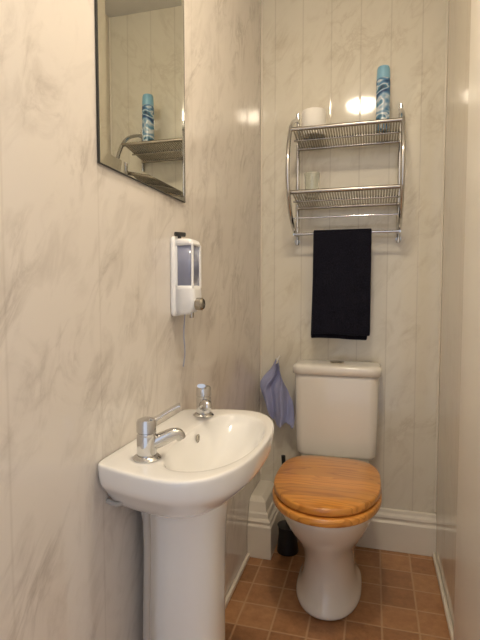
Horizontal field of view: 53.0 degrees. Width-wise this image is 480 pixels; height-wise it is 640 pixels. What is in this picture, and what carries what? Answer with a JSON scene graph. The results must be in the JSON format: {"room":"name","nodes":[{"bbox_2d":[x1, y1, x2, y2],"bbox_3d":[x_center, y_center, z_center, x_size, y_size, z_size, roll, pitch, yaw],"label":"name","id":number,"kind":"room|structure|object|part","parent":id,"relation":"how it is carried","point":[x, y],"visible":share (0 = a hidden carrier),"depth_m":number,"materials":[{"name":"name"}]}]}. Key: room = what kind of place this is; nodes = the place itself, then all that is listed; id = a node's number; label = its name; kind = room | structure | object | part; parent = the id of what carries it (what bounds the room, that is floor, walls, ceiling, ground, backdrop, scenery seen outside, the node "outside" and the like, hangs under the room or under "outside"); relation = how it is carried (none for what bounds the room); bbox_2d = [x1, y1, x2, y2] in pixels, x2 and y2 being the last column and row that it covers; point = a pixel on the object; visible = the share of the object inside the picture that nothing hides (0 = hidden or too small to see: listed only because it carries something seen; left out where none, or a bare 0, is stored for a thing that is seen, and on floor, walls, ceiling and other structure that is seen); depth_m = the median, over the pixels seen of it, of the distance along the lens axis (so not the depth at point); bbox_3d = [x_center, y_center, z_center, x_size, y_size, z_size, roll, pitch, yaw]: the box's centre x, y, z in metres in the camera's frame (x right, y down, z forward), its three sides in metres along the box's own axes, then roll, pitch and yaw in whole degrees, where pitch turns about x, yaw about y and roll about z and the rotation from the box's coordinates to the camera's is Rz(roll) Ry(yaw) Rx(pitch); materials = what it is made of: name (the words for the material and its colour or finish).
{"room":"bathroom","nodes":[
{"label":"bathroom","id":0,"kind":"room"},
{"bbox_2d":[0,0,260,639],"bbox_3d":[-0.281,-0.163,1.083,0.100,2.500,2.650,1,4,16],"label":"wall","id":1,"kind":"structure","parent":0,"point":[92,344],"depth_m":0.92,"materials":[{"name":"plastic"}]},
{"bbox_2d":[95,0,184,202],"bbox_3d":[-0.210,-0.624,1.103,0.008,0.626,0.431,1,4,16],"label":"mirror","id":2,"kind":"object","parent":1,"relation":"attached to","point":[139,44],"visible":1,"depth_m":1.07,"materials":[{"name":"clear glass"}]},
{"bbox_2d":[170,232,204,366],"bbox_3d":[-0.131,-0.053,1.281,0.083,0.356,0.078,1,4,16],"label":"soap dispenser","id":3,"kind":"object","parent":1,"relation":"attached to","point":[185,253],"visible":1,"depth_m":1.25,"materials":[{"name":"white plastic"}]},
{"bbox_3d":[-0.165,-0.116,1.287,0.012,0.209,0.078,1,4,16],"label":"plate","id":4,"kind":"part","parent":3,"relation":"part of","materials":[{"name":"white plastic"}]},
{"bbox_3d":[-0.167,-0.141,1.255,0.008,0.115,0.006,1,4,16],"label":"frame","id":5,"kind":"part","parent":3,"relation":"part of","materials":[{"name":"white plastic"}]},
{"bbox_3d":[-0.149,0.052,1.282,0.009,0.145,0.006,0,3,-7],"label":"hanging cord","id":6,"kind":"part","parent":3,"relation":"part of","materials":[{"name":"white plastic"}]},
{"bbox_3d":[-0.123,-0.141,1.245,0.006,0.115,0.006,1,4,16],"label":"frame","id":7,"kind":"part","parent":3,"relation":"part of","materials":[{"name":"white plastic"}]},
{"bbox_3d":[-0.108,-0.144,1.299,0.006,0.115,0.010,1,4,16],"label":"frame","id":8,"kind":"part","parent":3,"relation":"part of","materials":[{"name":"white plastic"}]},
{"bbox_2d":[225,553,249,608],"bbox_3d":[-0.272,1.084,0.976,0.014,0.022,2.305,1,4,16],"label":"baseboard","id":9,"kind":"structure","parent":1,"relation":"attached to","point":[235,582],"depth_m":1.89,"materials":[{"name":"beige paint"}]},
{"bbox_2d":[225,539,450,639],"bbox_3d":[0.147,1.131,1.041,0.988,0.080,2.650,1,4,16],"label":"floor","id":10,"kind":"structure","parent":0,"point":[400,598],"depth_m":1.76,"materials":[{"name":"brown tile"}]},
{"bbox_2d":[98,409,273,639],"bbox_3d":[-0.080,0.675,1.124,0.293,0.820,0.528,1,4,16],"label":"basin","id":11,"kind":"object","parent":10,"relation":"on","point":[182,498],"visible":0.98,"depth_m":1.03,"materials":[{"name":"white ceramic"}]},
{"bbox_2d":[133,403,185,462],"bbox_3d":[-0.164,0.221,0.961,0.103,0.106,0.055,-2,4,-31],"label":"tap","id":12,"kind":"object","parent":11,"relation":"on","point":[148,441],"visible":1,"depth_m":0.94,"materials":[{"name":"silver metal"}]},
{"bbox_3d":[-0.152,0.186,0.959,0.064,0.037,0.022,-1,4,-20],"label":"lever","id":13,"kind":"part","parent":12,"relation":"part of","materials":[{"name":"silver metal"}]},
{"bbox_3d":[-0.146,0.238,0.963,0.075,0.043,0.030,-1,4,-19],"label":"spout","id":14,"kind":"part","parent":12,"relation":"part of","materials":[{"name":"silver metal"}]},
{"bbox_3d":[-0.080,0.340,1.103,0.290,0.149,0.528,1,4,16],"label":"basin bowl","id":15,"kind":"part","parent":11,"relation":"part of","materials":[{"name":"white ceramic"}]},
{"bbox_2d":[193,384,213,417],"bbox_3d":[-0.098,0.207,1.253,0.055,0.098,0.103,0,3,2],"label":"tap","id":16,"kind":"object","parent":11,"relation":"on","point":[203,392],"visible":1,"depth_m":1.26,"materials":[{"name":"silver metal"}]},
{"bbox_3d":[-0.097,0.173,1.240,0.022,0.029,0.065,0,3,1],"label":"lever","id":17,"kind":"part","parent":16,"relation":"part of","materials":[{"name":"silver metal"}]},
{"bbox_3d":[-0.090,0.221,1.238,0.030,0.043,0.075,-1,3,-9],"label":"spout","id":18,"kind":"part","parent":16,"relation":"part of","materials":[{"name":"silver metal"}]},
{"bbox_2d":[247,480,279,559],"bbox_3d":[0.114,0.897,2.182,0.104,0.249,0.244,1,4,16],"label":"baseboard","id":19,"kind":"structure","parent":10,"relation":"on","point":[263,515],"depth_m":2.08,"materials":[{"name":"beige paint"}]},
{"bbox_2d":[277,455,297,556],"bbox_3d":[0.211,0.810,2.122,0.096,0.430,0.096,1,4,16],"label":"toilet brush","id":20,"kind":"object","parent":10,"relation":"on","point":[287,545],"visible":0.71,"depth_m":2.10,"materials":[{"name":"black plastic"}]},
{"bbox_3d":[0.199,0.751,2.122,0.037,0.311,0.018,1,4,16],"label":"brush handle","id":21,"kind":"part","parent":20,"relation":"part of","materials":[{"name":"black plastic"}]},
{"bbox_2d":[272,359,381,620],"bbox_3d":[0.342,0.617,1.835,0.378,0.849,0.750,1,4,16],"label":"toilet","id":22,"kind":"object","parent":10,"relation":"on","point":[328,496],"visible":1,"depth_m":1.76,"materials":[{"name":"beige ceramic"}]},
{"bbox_3d":[0.307,0.611,1.707,0.378,0.026,0.484,1,4,16],"label":"wooden seat","id":23,"kind":"part","parent":22,"relation":"part of","materials":[{"name":"brown wood"}]},
{"bbox_3d":[0.310,0.576,1.718,0.372,0.034,0.487,1,4,16],"label":"wooden lid","id":24,"kind":"part","parent":22,"relation":"part of","materials":[{"name":"brown wood"}]},
{"bbox_3d":[0.421,0.207,2.085,0.370,0.045,0.181,1,4,16],"label":"cistern lid","id":25,"kind":"part","parent":22,"relation":"part of","materials":[{"name":"beige ceramic"}]},
{"bbox_2d":[260,0,446,513],"bbox_3d":[0.489,-0.230,2.189,0.788,2.500,0.100,1,4,16],"label":"wall","id":26,"kind":"structure","parent":0,"point":[328,55],"depth_m":2.11,"materials":[{"name":"laminate"}]},
{"bbox_2d":[260,0,262,473],"bbox_3d":[0.099,-0.373,2.234,0.008,2.220,0.008,1,4,16],"label":"trim","id":27,"kind":"structure","parent":26,"relation":"attached to","point":[261,0],"depth_m":2.23,"materials":[{"name":"beige paint"}]},
{"bbox_2d":[260,356,293,427],"bbox_3d":[0.171,0.328,2.182,0.106,0.315,0.130,-2,4,-32],"label":"cloth","id":28,"kind":"object","parent":26,"relation":"hanging from","point":[279,404],"visible":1,"depth_m":2.18,"materials":[{"name":"purple fabric"}]},
{"bbox_2d":[285,103,405,244],"bbox_3d":[0.435,-0.618,1.982,0.458,0.580,0.284,1,4,16],"label":"wall shelf","id":29,"kind":"object","parent":26,"relation":"attached to","point":[401,133],"visible":1,"depth_m":1.98,"materials":[{"name":"silver metal"}]},
{"bbox_2d":[304,171,319,198],"bbox_3d":[0.306,-0.571,2.043,0.066,0.104,0.066,1,4,16],"label":"glass tumbler","id":30,"kind":"object","parent":29,"relation":"on","point":[312,178],"visible":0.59,"depth_m":2.02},
{"bbox_2d":[301,107,325,140],"bbox_3d":[0.312,-0.829,2.036,0.103,0.105,0.103,1,4,16],"label":"toilet roll","id":31,"kind":"object","parent":29,"relation":"on","point":[311,116],"visible":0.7,"depth_m":1.99,"materials":[{"name":"paper"}]},
{"bbox_2d":[311,228,371,339],"bbox_3d":[0.428,-0.149,2.055,0.253,0.472,0.065,1,4,16],"label":"hand towel","id":32,"kind":"object","parent":29,"relation":"hanging from","point":[341,286],"visible":1,"depth_m":2.03,"materials":[{"name":"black fabric"}]},
{"bbox_3d":[0.427,-0.424,1.966,0.436,0.007,0.007,1,4,16],"label":"rail","id":33,"kind":"part","parent":29,"relation":"part of","materials":[{"name":"silver metal"}]},
{"bbox_2d":[375,65,389,132],"bbox_3d":[0.585,-0.902,1.966,0.056,0.260,0.056,1,4,16],"label":"can","id":34,"kind":"object","parent":29,"relation":"on","point":[383,71],"visible":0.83,"depth_m":1.94,"materials":[{"name":"metal"}]},
{"bbox_2d":[280,507,435,556],"bbox_3d":[0.523,0.932,2.184,0.683,0.181,0.028,1,4,16],"label":"baseboard","id":35,"kind":"structure","parent":26,"relation":"attached to","point":[396,530],"depth_m":2.12,"materials":[{"name":"beige paint"}]},
{"bbox_2d":[434,0,448,511],"bbox_3d":[0.851,-0.316,2.027,0.008,2.310,0.008,1,4,16],"label":"trim","id":36,"kind":"structure","parent":26,"relation":"attached to","point":[447,14],"depth_m":2.02,"materials":[{"name":"beige paint"}]},
{"bbox_2d":[436,0,470,628],"bbox_3d":[0.575,-0.149,0.845,0.100,2.500,2.650,1,4,16],"label":"wall","id":37,"kind":"structure","parent":0,"point":[459,22],"depth_m":1.75,"materials":[{"name":"plastic"}]},
{"bbox_2d":[432,553,453,639],"bbox_3d":[0.763,1.034,1.806,0.014,0.022,0.582,1,4,16],"label":"baseboard","id":38,"kind":"structure","parent":37,"relation":"attached to","point":[443,596],"depth_m":1.77,"materials":[{"name":"beige paint"}]},
{"bbox_2d":[453,0,479,639],"bbox_3d":[0.393,-0.125,0.439,0.032,2.500,1.770,1,4,16],"label":"door frame","id":39,"kind":"structure","parent":37,"relation":"attached to","point":[469,591],"depth_m":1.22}
]}

